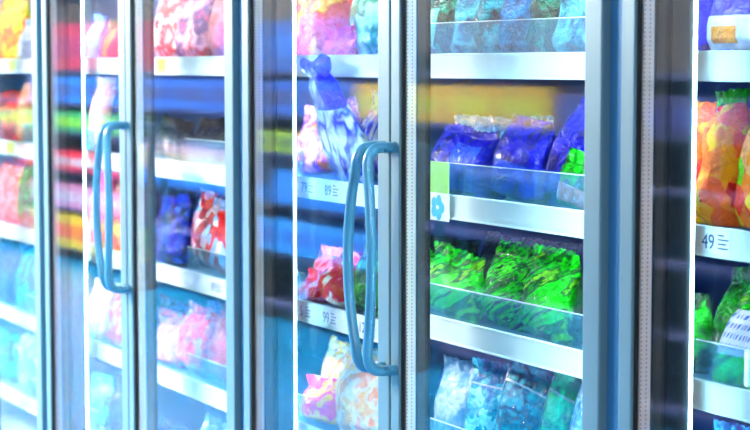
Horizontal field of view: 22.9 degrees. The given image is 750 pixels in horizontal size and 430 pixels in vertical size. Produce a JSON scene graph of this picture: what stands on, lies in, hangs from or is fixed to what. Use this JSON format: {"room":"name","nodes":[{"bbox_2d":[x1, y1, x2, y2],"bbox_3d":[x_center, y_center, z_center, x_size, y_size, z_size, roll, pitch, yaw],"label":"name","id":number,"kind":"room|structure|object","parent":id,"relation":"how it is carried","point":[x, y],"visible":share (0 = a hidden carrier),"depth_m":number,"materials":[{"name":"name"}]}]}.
{"room":"supermarket","nodes":[
{"label":"supermarket","id":0,"kind":"room"},
{"bbox_3d":[-4.090,1.087,6.431,7.200,0.100,33.000,-2,5,-28],"label":"floor","id":1,"kind":"structure","parent":0,"visible":0},
{"bbox_2d":[0,0,226,429],"bbox_3d":[-1.087,-0.080,6.469,0.801,2.220,1.530,-2,5,-28],"label":"freezer","id":2,"kind":"object","parent":1,"relation":"on","point":[188,97],"visible":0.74,"depth_m":6.38,"materials":[{"name":"metal"}]},
{"bbox_2d":[0,90,20,141],"bbox_3d":[-1.320,-0.358,6.675,0.088,0.186,0.252,-3,5,-30],"label":"bag","id":3,"kind":"object","parent":2,"relation":"on","point":[9,100],"visible":0.64,"depth_m":6.60,"materials":[{"name":"multicoloured plastic"}]},
{"bbox_2d":[0,238,21,304],"bbox_3d":[-1.340,0.203,6.783,0.092,0.230,0.260,-2,5,-24],"label":"bag","id":4,"kind":"object","parent":2,"relation":"on","point":[10,254],"visible":0.76,"depth_m":6.71,"materials":[{"name":"blue plastic"}]},
{"bbox_2d":[0,327,21,384],"bbox_3d":[-1.344,0.515,6.813,0.086,0.185,0.286,-2,5,-27],"label":"bag","id":5,"kind":"object","parent":2,"relation":"on","point":[9,341],"visible":0.73,"depth_m":6.74,"materials":[{"name":"teal plastic"}]},
{"bbox_2d":[0,158,24,224],"bbox_3d":[-1.326,-0.090,6.734,0.089,0.234,0.282,-3,5,-30],"label":"bag","id":6,"kind":"object","parent":2,"relation":"on","point":[11,171],"visible":0.72,"depth_m":6.66,"materials":[{"name":"pink plastic"}]},
{"bbox_2d":[0,0,30,58],"bbox_3d":[-1.297,-0.681,6.630,0.102,0.268,0.326,-3,5,-29],"label":"bag","id":7,"kind":"object","parent":2,"relation":"on","point":[13,13],"visible":0.72,"depth_m":6.54,"materials":[{"name":"yellow plastic"}]},
{"bbox_2d":[16,74,32,142],"bbox_3d":[-1.202,-0.370,6.471,0.088,0.244,0.228,-2,5,-24],"label":"bag","id":8,"kind":"object","parent":2,"relation":"on","point":[24,132],"visible":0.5,"depth_m":6.44,"materials":[{"name":"plastic"}]},
{"bbox_2d":[17,19,31,58],"bbox_3d":[-1.179,-0.603,6.386,0.085,0.151,0.232,-2,5,-26],"label":"bag","id":9,"kind":"object","parent":2,"relation":"on","point":[24,47],"visible":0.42,"depth_m":6.36,"materials":[{"name":"white plastic"}]},
{"bbox_2d":[15,242,35,312],"bbox_3d":[-1.216,0.220,6.544,0.092,0.236,0.275,-3,6,-34],"label":"bag","id":10,"kind":"object","parent":2,"relation":"on","point":[25,273],"visible":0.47,"depth_m":6.52,"materials":[{"name":"teal plastic"}]},
{"bbox_2d":[16,157,34,228],"bbox_3d":[-1.202,-0.081,6.495,0.092,0.254,0.252,-2,5,-23],"label":"bag","id":11,"kind":"object","parent":2,"relation":"on","point":[25,199],"visible":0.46,"depth_m":6.46,"materials":[{"name":"green plastic"}]},
{"bbox_2d":[17,328,36,395],"bbox_3d":[-1.209,0.505,6.562,0.091,0.244,0.284,-2,5,-23],"label":"bag","id":12,"kind":"object","parent":2,"relation":"on","point":[27,362],"visible":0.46,"depth_m":6.52,"materials":[{"name":"plastic"}]},
{"bbox_2d":[1,211,88,229],"bbox_3d":[-1.164,0.035,6.846,0.512,0.032,0.749,-2,5,-28],"label":"shelf","id":13,"kind":"object","parent":2,"relation":"attached to","point":[4,225],"depth_m":6.54,"materials":[{"name":"white metal"}]},
{"bbox_2d":[0,285,114,314],"bbox_3d":[-1.164,0.330,6.870,0.512,0.032,0.749,-2,5,-28],"label":"shelf","id":14,"kind":"object","parent":2,"relation":"attached to","point":[5,308],"depth_m":6.60,"materials":[{"name":"white metal"}]},
{"bbox_2d":[0,358,121,397],"bbox_3d":[-1.164,0.619,6.893,0.512,0.032,0.749,-2,5,-28],"label":"shelf","id":15,"kind":"object","parent":2,"relation":"attached to","point":[7,389],"depth_m":6.81,"materials":[{"name":"white metal"}]},
{"bbox_2d":[33,307,158,343],"bbox_3d":[-0.815,0.383,6.207,0.512,0.032,0.749,-2,5,-28],"label":"shelf","id":16,"kind":"object","parent":2,"relation":"attached to","point":[90,338],"depth_m":5.89,"materials":[{"name":"white metal"}]},
{"bbox_2d":[87,228,104,247],"bbox_3d":[-0.815,0.089,6.184,0.512,0.032,0.749,-2,5,-28],"label":"shelf","id":17,"kind":"object","parent":2,"relation":"attached to","point":[89,244],"depth_m":5.97,"materials":[{"name":"white metal"}]},
{"bbox_2d":[87,13,107,57],"bbox_3d":[-0.866,-0.558,5.815,0.075,0.153,0.116,-2,5,-22],"label":"packet","id":18,"kind":"object","parent":2,"relation":"on","point":[99,28],"visible":0.64,"depth_m":5.78,"materials":[{"name":"white plastic"}]},
{"bbox_2d":[88,278,114,340],"bbox_3d":[-0.868,0.299,5.886,0.085,0.185,0.195,-2,5,-25],"label":"bag","id":19,"kind":"object","parent":2,"relation":"on","point":[100,300],"visible":0.62,"depth_m":5.84,"materials":[{"name":"white plastic"}]},
{"bbox_2d":[89,369,115,429],"bbox_3d":[-0.875,0.592,5.920,0.088,0.175,0.233,-3,5,-28],"label":"bag","id":20,"kind":"object","parent":2,"relation":"on","point":[102,387],"visible":0.63,"depth_m":5.87,"materials":[{"name":"teal plastic"}]},
{"bbox_2d":[88,172,116,246],"bbox_3d":[-0.856,-0.021,5.842,0.089,0.238,0.174,-2,5,-22],"label":"bag","id":21,"kind":"object","parent":2,"relation":"on","point":[114,175],"visible":0.34,"depth_m":5.79,"materials":[{"name":"pink plastic"}]},
{"bbox_2d":[88,75,117,152],"bbox_3d":[-0.847,-0.316,5.800,0.090,0.244,0.194,-3,5,-33],"label":"bag","id":22,"kind":"object","parent":2,"relation":"on","point":[101,105],"visible":0.62,"depth_m":5.76,"materials":[{"name":"white plastic"}]},
{"bbox_2d":[33,387,226,429],"bbox_3d":[-0.815,0.672,6.231,0.512,0.032,0.749,-2,5,-28],"label":"shelf","id":23,"kind":"object","parent":2,"relation":"attached to","point":[181,410],"depth_m":6.24,"materials":[{"name":"white metal"}]},
{"bbox_2d":[42,0,489,429],"bbox_3d":[-0.382,0.028,5.132,0.801,2.220,1.500,-2,5,-28],"label":"freezer","id":24,"kind":"object","parent":1,"relation":"on","point":[319,222],"visible":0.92,"depth_m":5.00,"materials":[{"name":"metal"}]},
{"bbox_2d":[99,19,118,57],"bbox_3d":[-0.780,-0.533,5.634,0.096,0.134,0.233,-2,5,-24],"label":"bag","id":25,"kind":"object","parent":24,"relation":"on","point":[109,42],"visible":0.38,"depth_m":5.60,"materials":[{"name":"pink plastic"}]},
{"bbox_2d":[106,293,121,346],"bbox_3d":[-0.778,0.313,5.713,0.083,0.183,0.196,-3,5,-30],"label":"bag","id":26,"kind":"object","parent":24,"relation":"on","point":[114,326],"visible":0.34,"depth_m":5.70,"materials":[{"name":"pink plastic"}]},
{"bbox_2d":[110,79,119,153],"bbox_3d":[-0.760,-0.299,5.638,0.088,0.235,0.174,-2,5,-25],"label":"bag","id":27,"kind":"object","parent":24,"relation":"on","point":[115,141],"visible":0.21,"depth_m":5.62,"materials":[{"name":"plastic"}]},
{"bbox_2d":[109,373,122,429],"bbox_3d":[-0.774,0.598,5.727,0.087,0.194,0.195,-2,5,-26],"label":"bag","id":28,"kind":"object","parent":24,"relation":"on","point":[115,405],"visible":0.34,"depth_m":5.72,"materials":[{"name":"blue plastic"}]},
{"bbox_2d":[113,177,120,251],"bbox_3d":[-0.770,-0.003,5.677,0.086,0.229,0.195,-3,6,-35],"label":"bag","id":29,"kind":"object","parent":24,"relation":"on","point":[116,197],"visible":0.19,"depth_m":5.64,"materials":[{"name":"pink plastic"}]},
{"bbox_2d":[154,0,182,56],"bbox_3d":[-0.576,-0.563,5.284,0.099,0.248,0.203,-3,6,-34],"label":"bag","id":30,"kind":"object","parent":24,"relation":"on","point":[167,10],"visible":0.47,"depth_m":5.24,"materials":[{"name":"plastic"}]},
{"bbox_2d":[157,314,185,368],"bbox_3d":[-0.589,0.363,5.357,0.088,0.141,0.210,-3,6,-34],"label":"bag","id":31,"kind":"object","parent":24,"relation":"on","point":[168,330],"visible":0.56,"depth_m":5.32,"materials":[{"name":"white plastic"}]},
{"bbox_2d":[159,416,187,429],"bbox_3d":[-0.565,0.664,5.335,0.093,0.124,0.315,-3,5,-29],"label":"bag","id":32,"kind":"object","parent":24,"relation":"on","point":[165,425],"visible":1,"depth_m":5.41,"materials":[{"name":"blue plastic"}]},
{"bbox_2d":[157,294,190,328],"bbox_3d":[-0.606,0.332,5.698,0.094,0.149,0.341,-2,5,-26],"label":"bag","id":33,"kind":"object","parent":24,"relation":"on","point":[169,307],"visible":0.3,"depth_m":5.73,"materials":[{"name":"blue plastic"}]},
{"bbox_2d":[155,113,195,162],"bbox_3d":[-0.567,-0.219,5.267,0.107,0.136,0.285,-2,5,-26],"label":"bag","id":34,"kind":"object","parent":24,"relation":"on","point":[171,134],"visible":0.74,"depth_m":5.20,"materials":[{"name":"black plastic"}]},
{"bbox_2d":[156,193,195,263],"bbox_3d":[-0.573,0.038,5.307,0.101,0.208,0.241,-2,5,-21],"label":"bag","id":35,"kind":"object","parent":24,"relation":"on","point":[174,221],"visible":0.8,"depth_m":5.23,"materials":[{"name":"blue plastic"}]},
{"bbox_2d":[160,186,200,216],"bbox_3d":[-0.583,0.017,5.631,0.095,0.196,0.362,-2,5,-27],"label":"bag","id":36,"kind":"object","parent":24,"relation":"on","point":[194,197],"visible":0.17,"depth_m":5.58,"materials":[{"name":"blue plastic"}]},
{"bbox_2d":[155,154,224,165],"bbox_3d":[-0.466,-0.152,5.498,0.512,0.032,0.749,-2,5,-28],"label":"shelf","id":37,"kind":"object","parent":24,"relation":"attached to","point":[160,160],"depth_m":5.16,"materials":[{"name":"white metal"}]},
{"bbox_2d":[174,0,213,56],"bbox_3d":[-0.489,-0.537,5.101,0.094,0.227,0.220,-2,5,-25],"label":"bag","id":38,"kind":"object","parent":24,"relation":"on","point":[191,29],"visible":0.71,"depth_m":5.03,"materials":[{"name":"pink plastic"}]},
{"bbox_2d":[188,427,200,429],"bbox_3d":[-0.466,0.725,5.569,0.512,0.032,0.749,-2,5,-28],"label":"shelf","id":39,"kind":"object","parent":24,"relation":"attached to","point":[193,428],"depth_m":5.91,"materials":[{"name":"white metal"}]},
{"bbox_2d":[176,299,218,379],"bbox_3d":[-0.485,0.345,5.164,0.103,0.205,0.222,-2,5,-23],"label":"bag","id":40,"kind":"object","parent":24,"relation":"on","point":[198,326],"visible":0.8,"depth_m":5.12,"materials":[{"name":"pink plastic"}]},
{"bbox_2d":[188,116,224,164],"bbox_3d":[-0.412,-0.206,4.983,0.110,0.154,0.356,-2,5,-24],"label":"bag","id":41,"kind":"object","parent":24,"relation":"on","point":[201,152],"visible":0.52,"depth_m":4.97,"materials":[{"name":"black plastic"}]},
{"bbox_2d":[191,187,225,276],"bbox_3d":[-0.419,0.051,4.969,0.074,0.237,0.345,-3,5,-29],"label":"bag","id":42,"kind":"object","parent":24,"relation":"on","point":[208,229],"visible":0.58,"depth_m":4.97,"materials":[{"name":"red plastic"}]},
{"bbox_2d":[196,194,224,269],"bbox_3d":[-0.452,0.045,5.186,0.075,0.213,0.148,-2,5,-27],"label":"bag","id":43,"kind":"object","parent":24,"relation":"on","point":[202,263],"visible":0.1,"depth_m":5.18,"materials":[{"name":"red plastic"}]},
{"bbox_2d":[200,410,226,429],"bbox_3d":[-0.416,0.652,5.055,0.105,0.193,0.316,-3,5,-29],"label":"bag","id":44,"kind":"object","parent":24,"relation":"on","point":[210,422],"visible":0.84,"depth_m":5.11,"materials":[{"name":"blue plastic"}]},
{"bbox_2d":[207,300,221,317],"bbox_3d":[-0.430,0.346,5.362,0.099,0.175,0.343,-3,5,-31],"label":"bag","id":45,"kind":"object","parent":24,"relation":"on","point":[215,305],"visible":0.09,"depth_m":5.45,"materials":[{"name":"blue plastic"}]},
{"bbox_2d":[113,250,315,272],"bbox_3d":[-0.466,0.142,5.522,0.512,0.032,0.749,-2,5,-28],"label":"shelf","id":46,"kind":"object","parent":24,"relation":"attached to","point":[305,258],"depth_m":5.32,"materials":[{"name":"white metal"}]},
{"bbox_2d":[107,344,322,379],"bbox_3d":[-0.466,0.436,5.546,0.512,0.032,0.749,-2,5,-28],"label":"shelf","id":47,"kind":"object","parent":24,"relation":"attached to","point":[309,358],"depth_m":5.41,"materials":[{"name":"white metal"}]},
{"bbox_2d":[208,0,223,55],"bbox_3d":[-0.384,-0.528,4.918,0.101,0.235,0.204,-2,5,-25],"label":"bag","id":48,"kind":"object","parent":24,"relation":"on","point":[216,21],"visible":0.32,"depth_m":4.90,"materials":[{"name":"pink plastic"}]},
{"bbox_2d":[207,303,226,385],"bbox_3d":[-0.381,0.354,4.969,0.106,0.219,0.219,-2,5,-27],"label":"bag","id":49,"kind":"object","parent":24,"relation":"on","point":[216,346],"visible":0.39,"depth_m":4.96,"materials":[{"name":"pink plastic"}]},
{"bbox_2d":[202,267,330,304],"bbox_3d":[-0.117,0.196,4.859,0.512,0.032,0.749,-2,5,-28],"label":"shelf","id":50,"kind":"object","parent":24,"relation":"attached to","point":[213,283],"depth_m":4.90,"materials":[{"name":"white metal"}]},
{"bbox_2d":[224,166,377,179],"bbox_3d":[-0.117,-0.099,4.836,0.512,0.032,0.749,-2,5,-28],"label":"shelf","id":51,"kind":"object","parent":24,"relation":"attached to","point":[331,176],"depth_m":4.64,"materials":[{"name":"white metal"}]},
{"bbox_2d":[297,267,328,302],"bbox_3d":[-0.143,0.169,4.480,0.084,0.078,0.117,-3,5,-31],"label":"bag","id":52,"kind":"object","parent":24,"relation":"on","point":[308,289],"visible":0.52,"depth_m":4.45,"materials":[{"name":"pink plastic"}]},
{"bbox_2d":[198,370,433,426],"bbox_3d":[-0.117,0.490,4.883,0.512,0.032,0.749,-2,5,-28],"label":"shelf","id":53,"kind":"object","parent":24,"relation":"attached to","point":[213,393],"depth_m":4.93,"materials":[{"name":"white metal"}]},
{"bbox_2d":[299,374,337,424],"bbox_3d":[-0.125,0.444,4.474,0.093,0.121,0.182,-3,6,-35],"label":"bag","id":54,"kind":"object","parent":24,"relation":"on","point":[318,404],"visible":0.85,"depth_m":4.44,"materials":[{"name":"plastic"}]},
{"bbox_2d":[296,0,352,54],"bbox_3d":[-0.132,-0.514,4.727,0.096,0.241,0.321,-3,5,-29],"label":"bag","id":55,"kind":"object","parent":24,"relation":"on","point":[299,3],"visible":0.09,"depth_m":4.77,"materials":[{"name":"plastic"}]},
{"bbox_2d":[300,0,350,54],"bbox_3d":[-0.120,-0.485,4.420,0.107,0.232,0.171,-2,5,-26],"label":"bag","id":56,"kind":"object","parent":24,"relation":"on","point":[316,16],"visible":0.68,"depth_m":4.36,"materials":[{"name":"pink plastic"}]},
{"bbox_2d":[297,96,362,174],"bbox_3d":[-0.110,-0.191,4.505,0.102,0.202,0.327,-3,5,-29],"label":"bag","id":57,"kind":"object","parent":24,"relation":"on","point":[312,160],"visible":0.34,"depth_m":4.52,"materials":[{"name":"plastic"}]},
{"bbox_2d":[313,244,362,271],"bbox_3d":[-0.061,0.140,4.641,0.094,0.110,0.400,-2,5,-25],"label":"bag","id":58,"kind":"object","parent":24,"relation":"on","point":[323,262],"visible":0.22,"depth_m":4.72,"materials":[{"name":"pink plastic"}]},
{"bbox_2d":[321,335,373,378],"bbox_3d":[-0.045,0.406,4.638,0.099,0.171,0.363,-3,5,-29],"label":"bag","id":59,"kind":"object","parent":24,"relation":"on","point":[332,364],"visible":0.13,"depth_m":4.71,"materials":[{"name":"white plastic"}]},
{"bbox_2d":[350,0,356,24],"bbox_3d":[-0.001,-0.491,4.495,0.098,0.233,0.211,-3,5,-29],"label":"bag","id":60,"kind":"object","parent":24,"relation":"on","point":[354,2],"visible":0.02,"depth_m":4.53,"materials":[{"name":"white plastic"}]},
{"bbox_2d":[242,0,749,429],"bbox_3d":[0.311,0.134,3.817,0.801,2.220,1.520,-2,5,-28],"label":"freezer","id":61,"kind":"object","parent":1,"relation":"on","point":[410,190],"visible":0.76,"depth_m":3.65,"materials":[{"name":"metal"}]},
{"bbox_2d":[300,53,375,182],"bbox_3d":[-0.086,-0.216,4.201,0.157,0.301,0.183,-1,5,-16],"label":"bag","id":62,"kind":"object","parent":61,"relation":"on","point":[340,132],"visible":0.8,"depth_m":4.15,"materials":[{"name":"blue plastic"}]},
{"bbox_2d":[318,255,358,310],"bbox_3d":[-0.076,0.159,4.358,0.096,0.119,0.158,-2,5,-20],"label":"bag","id":63,"kind":"object","parent":61,"relation":"on","point":[331,287],"visible":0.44,"depth_m":4.33,"materials":[{"name":"red plastic"}]},
{"bbox_2d":[321,25,355,54],"bbox_3d":[-0.084,-0.397,4.264,0.042,0.081,0.164,-3,6,-33],"label":"packet","id":64,"kind":"object","parent":61,"relation":"on","point":[341,41],"visible":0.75,"depth_m":4.24,"materials":[{"name":"purple plastic"}]},
{"bbox_2d":[353,20,358,54],"bbox_3d":[-0.007,-0.466,4.362,0.107,0.204,0.090,4,6,40],"label":"bag","id":65,"kind":"object","parent":61,"relation":"on","point":[356,51],"visible":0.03,"depth_m":4.35,"materials":[{"name":"plastic"}]},
{"bbox_2d":[336,345,377,429],"bbox_3d":[-0.012,0.407,4.260,0.103,0.229,0.300,-2,5,-26],"label":"bag","id":66,"kind":"object","parent":61,"relation":"on","point":[356,390],"visible":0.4,"depth_m":4.24,"materials":[{"name":"white plastic"}]},
{"bbox_2d":[353,0,377,54],"bbox_3d":[0.010,-0.462,4.173,0.101,0.224,0.182,-2,5,-25],"label":"bag","id":67,"kind":"object","parent":61,"relation":"on","point":[365,15],"visible":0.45,"depth_m":4.14,"materials":[{"name":"blue plastic"}]},
{"bbox_2d":[354,237,377,316],"bbox_3d":[0.008,0.143,4.200,0.095,0.176,0.198,-3,6,-34],"label":"bag","id":68,"kind":"object","parent":61,"relation":"on","point":[360,272],"visible":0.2,"depth_m":4.19,"materials":[{"name":"green plastic"}]},
{"bbox_2d":[361,89,377,178],"bbox_3d":[0.025,-0.180,4.264,0.096,0.219,0.231,-2,5,-28],"label":"bag","id":69,"kind":"object","parent":61,"relation":"on","point":[369,125],"visible":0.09,"depth_m":4.28,"materials":[{"name":"plastic"}]},
{"bbox_2d":[317,415,433,429],"bbox_3d":[0.162,0.532,4.354,0.512,0.032,0.449,-2,5,-28],"label":"shelf","id":70,"kind":"object","parent":61,"relation":"attached to","point":[331,427],"depth_m":4.44,"materials":[{"name":"white metal"}]},
{"bbox_2d":[322,304,431,318],"bbox_3d":[0.162,0.238,4.330,0.512,0.032,0.449,-2,5,-28],"label":"shelf","id":71,"kind":"object","parent":61,"relation":"attached to","point":[329,311],"depth_m":4.25,"materials":[{"name":"white metal"}]},
{"bbox_2d":[430,248,435,264],"bbox_3d":[0.108,0.136,4.079,0.072,0.130,0.130,-2,5,-24],"label":"bag","id":72,"kind":"object","parent":61,"relation":"on","point":[432,254],"visible":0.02,"depth_m":4.05,"materials":[{"name":"green plastic"}]},
{"bbox_2d":[433,364,443,414],"bbox_3d":[0.223,0.409,4.101,0.096,0.151,0.343,-3,5,-31],"label":"bag","id":73,"kind":"object","parent":61,"relation":"on","point":[442,369],"visible":0.05,"depth_m":4.22,"materials":[{"name":"blue plastic"}]},
{"bbox_2d":[431,0,457,53],"bbox_3d":[0.157,-0.426,3.893,0.100,0.198,0.106,0,5,0],"label":"bag","id":74,"kind":"object","parent":61,"relation":"on","point":[441,10],"visible":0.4,"depth_m":3.85,"materials":[{"name":"blue plastic"}]},
{"bbox_2d":[433,354,473,429],"bbox_3d":[0.175,0.401,3.907,0.068,0.199,0.148,-2,5,-23],"label":"pouch","id":75,"kind":"object","parent":61,"relation":"on","point":[450,402],"visible":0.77,"depth_m":3.89,"materials":[{"name":"plastic"}]},
{"bbox_2d":[430,235,480,257],"bbox_3d":[0.150,0.116,4.218,0.096,0.146,0.331,-2,5,-27],"label":"bag","id":76,"kind":"object","parent":61,"relation":"on","point":[472,246],"visible":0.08,"depth_m":4.13,"materials":[{"name":"green plastic"}]},
{"bbox_2d":[430,241,485,324],"bbox_3d":[0.166,0.139,3.860,0.074,0.158,0.216,-3,5,-32],"label":"bag","id":77,"kind":"object","parent":61,"relation":"on","point":[450,266],"visible":0.88,"depth_m":3.82,"materials":[{"name":"green plastic"}]},
{"bbox_2d":[450,0,479,53],"bbox_3d":[0.197,-0.406,3.795,0.084,0.176,0.083,1,5,15],"label":"bag","id":78,"kind":"object","parent":61,"relation":"on","point":[463,37],"visible":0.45,"depth_m":3.76,"materials":[{"name":"blue plastic"}]},
{"bbox_2d":[430,123,505,199],"bbox_3d":[0.193,-0.111,3.821,0.093,0.154,0.234,-2,5,-25],"label":"packet","id":79,"kind":"object","parent":61,"relation":"on","point":[458,143],"visible":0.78,"depth_m":3.76,"materials":[{"name":"blue plastic"}]},
{"bbox_2d":[464,357,508,429],"bbox_3d":[0.234,0.402,3.794,0.067,0.214,0.124,-4,6,-43],"label":"pouch","id":80,"kind":"object","parent":61,"relation":"on","point":[488,378],"visible":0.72,"depth_m":3.78,"materials":[{"name":"blue plastic"}]},
{"bbox_2d":[472,0,504,52],"bbox_3d":[0.246,-0.423,3.717,0.101,0.221,0.100,0,5,-6],"label":"bag","id":81,"kind":"object","parent":61,"relation":"on","point":[486,34],"visible":0.49,"depth_m":3.69,"materials":[{"name":"blue plastic"}]},
{"bbox_2d":[454,114,553,197],"bbox_3d":[0.257,-0.126,3.861,0.065,0.175,0.420,-2,5,-26],"label":"bag","id":82,"kind":"object","parent":61,"relation":"on","point":[499,123],"visible":0.09,"depth_m":3.92,"materials":[{"name":"clear plastic"}]},
{"bbox_2d":[482,238,534,332],"bbox_3d":[0.273,0.140,3.713,0.083,0.178,0.171,-3,5,-32],"label":"bag","id":83,"kind":"object","parent":61,"relation":"on","point":[510,267],"visible":0.73,"depth_m":3.68,"materials":[{"name":"green plastic"}]},
{"bbox_2d":[499,0,533,52],"bbox_3d":[0.285,-0.392,3.627,0.085,0.174,0.095,0,5,-2],"label":"bag","id":84,"kind":"object","parent":61,"relation":"on","point":[512,34],"visible":0.58,"depth_m":3.59,"materials":[{"name":"blue plastic"}]},
{"bbox_2d":[490,112,556,205],"bbox_3d":[0.298,-0.109,3.624,0.092,0.181,0.177,-2,5,-26],"label":"packet","id":85,"kind":"object","parent":61,"relation":"on","point":[527,142],"visible":0.89,"depth_m":3.58,"materials":[{"name":"blue plastic"}]},
{"bbox_2d":[494,360,553,429],"bbox_3d":[0.300,0.399,3.672,0.068,0.240,0.171,-4,6,-38],"label":"pouch","id":86,"kind":"object","parent":61,"relation":"on","point":[525,388],"visible":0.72,"depth_m":3.66,"materials":[{"name":"blue plastic"}]},
{"bbox_2d":[479,231,578,280],"bbox_3d":[0.318,0.130,3.899,0.094,0.171,0.383,-3,5,-29],"label":"bag","id":87,"kind":"object","parent":61,"relation":"on","point":[492,239],"visible":0.09,"depth_m":3.97,"materials":[{"name":"green plastic"}]},
{"bbox_2d":[525,0,560,52],"bbox_3d":[0.341,-0.396,3.545,0.106,0.191,0.099,1,5,7],"label":"bag","id":88,"kind":"object","parent":61,"relation":"on","point":[540,32],"visible":0.44,"depth_m":3.51,"materials":[{"name":"blue plastic"}]},
{"bbox_2d":[521,243,580,345],"bbox_3d":[0.339,0.150,3.554,0.083,0.184,0.174,-2,5,-27],"label":"bag","id":89,"kind":"object","parent":61,"relation":"on","point":[552,281],"visible":0.88,"depth_m":3.52,"materials":[{"name":"green plastic"}]},
{"bbox_2d":[538,372,581,429],"bbox_3d":[0.361,0.406,3.555,0.066,0.243,0.142,-4,6,-38],"label":"pouch","id":90,"kind":"object","parent":61,"relation":"on","point":[562,393],"visible":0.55,"depth_m":3.54,"materials":[{"name":"teal plastic"}]},
{"bbox_2d":[541,97,584,198],"bbox_3d":[0.380,-0.119,3.503,0.086,0.208,0.144,-2,5,-27],"label":"packet","id":91,"kind":"object","parent":61,"relation":"on","point":[572,133],"visible":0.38,"depth_m":3.49,"materials":[{"name":"blue plastic"}]},
{"bbox_2d":[552,0,585,51],"bbox_3d":[0.385,-0.375,3.434,0.086,0.171,0.131,-3,5,-32],"label":"bag","id":92,"kind":"object","parent":61,"relation":"on","point":[569,33],"visible":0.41,"depth_m":3.41,"materials":[{"name":"blue plastic"}]},
{"bbox_2d":[557,147,583,209],"bbox_3d":[0.379,-0.062,3.411,0.051,0.122,0.150,-2,5,-25],"label":"bag","id":93,"kind":"object","parent":61,"relation":"on","point":[570,190],"visible":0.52,"depth_m":3.41,"materials":[{"name":"green plastic"}]},
{"bbox_2d":[430,309,713,381],"bbox_3d":[0.511,0.252,3.664,0.512,0.032,1.049,-2,5,-28],"label":"shelf","id":94,"kind":"object","parent":61,"relation":"attached to","point":[488,337],"depth_m":3.59,"materials":[{"name":"white metal"}]},
{"bbox_2d":[569,382,581,429],"bbox_3d":[0.406,0.415,3.443,0.069,0.244,0.147,-2,5,-23],"label":"pouch","id":95,"kind":"object","parent":61,"relation":"on","point":[576,418],"visible":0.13,"depth_m":3.46,"materials":[{"name":"blue plastic"}]},
{"bbox_2d":[570,269,582,343],"bbox_3d":[0.422,0.153,3.422,0.086,0.199,0.157,-2,5,-24],"label":"bag","id":96,"kind":"object","parent":61,"relation":"on","point":[576,327],"visible":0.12,"depth_m":3.43,"materials":[{"name":"green plastic"}]},
{"bbox_2d":[503,198,749,229],"bbox_3d":[0.511,-0.003,3.644,0.512,0.032,1.049,-2,5,-28],"label":"shelf","id":97,"kind":"object","parent":61,"relation":"attached to","point":[516,214],"depth_m":3.46,"materials":[{"name":"white metal"}]},
{"bbox_2d":[693,291,713,373],"bbox_3d":[0.533,0.199,3.228,0.094,0.140,0.163,-2,5,-24],"label":"bag","id":98,"kind":"object","parent":61,"relation":"on","point":[703,316],"visible":0.26,"depth_m":3.16,"materials":[{"name":"green plastic"}]},
{"bbox_2d":[697,0,712,50],"bbox_3d":[0.532,-0.367,3.188,0.108,0.194,0.163,-2,5,-24],"label":"bag","id":99,"kind":"object","parent":61,"relation":"on","point":[704,6],"visible":0.09,"depth_m":3.12,"materials":[{"name":"blue plastic"}]},
{"bbox_2d":[695,101,716,223],"bbox_3d":[0.539,-0.100,3.240,0.111,0.224,0.164,-1,5,-18],"label":"bag","id":100,"kind":"object","parent":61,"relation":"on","point":[706,110],"visible":0.06,"depth_m":3.19,"materials":[{"name":"orange plastic"}]},
{"bbox_2d":[695,88,749,227],"bbox_3d":[0.589,-0.095,3.095,0.108,0.236,0.092,-4,6,-43],"label":"bag","id":101,"kind":"object","parent":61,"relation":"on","point":[724,135],"visible":0.79,"depth_m":3.07,"materials":[{"name":"orange plastic"}]},
{"bbox_2d":[711,265,749,364],"bbox_3d":[0.621,0.179,3.140,0.102,0.194,0.076,-3,6,-37],"label":"bag","id":102,"kind":"object","parent":61,"relation":"on","point":[740,281],"visible":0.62,"depth_m":3.12,"materials":[{"name":"green plastic"}]},
{"bbox_2d":[616,0,749,429],"bbox_3d":[1.021,0.242,2.470,0.801,2.220,1.530,-2,5,-28],"label":"freezer","id":103,"kind":"object","parent":1,"relation":"on","point":[661,64],"visible":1,"depth_m":2.95,"materials":[{"name":"metal"}]},
{"bbox_2d":[707,0,749,49],"bbox_3d":[0.620,-0.357,3.025,0.110,0.201,0.194,-3,5,-31],"label":"bag","id":104,"kind":"object","parent":103,"relation":"on","point":[728,24],"visible":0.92,"depth_m":3.01,"materials":[{"name":"plastic"}]},
{"bbox_2d":[712,286,749,389],"bbox_3d":[0.623,0.201,3.030,0.095,0.168,0.148,-3,5,-30],"label":"bag","id":105,"kind":"object","parent":103,"relation":"on","point":[731,367],"visible":0.98,"depth_m":3.03,"materials":[{"name":"green plastic"}]},
{"bbox_2d":[714,418,749,429],"bbox_3d":[0.614,0.458,3.102,0.108,0.214,0.178,-2,5,-19],"label":"bag","id":106,"kind":"object","parent":103,"relation":"on","point":[718,425],"visible":1,"depth_m":3.14,"materials":[{"name":"blue plastic"}]},
{"bbox_2d":[734,129,749,227],"bbox_3d":[0.650,-0.086,2.997,0.121,0.235,0.129,-1,5,-10],"label":"bag","id":107,"kind":"object","parent":103,"relation":"on","point":[742,196],"visible":1,"depth_m":2.99,"materials":[{"name":"orange plastic"}]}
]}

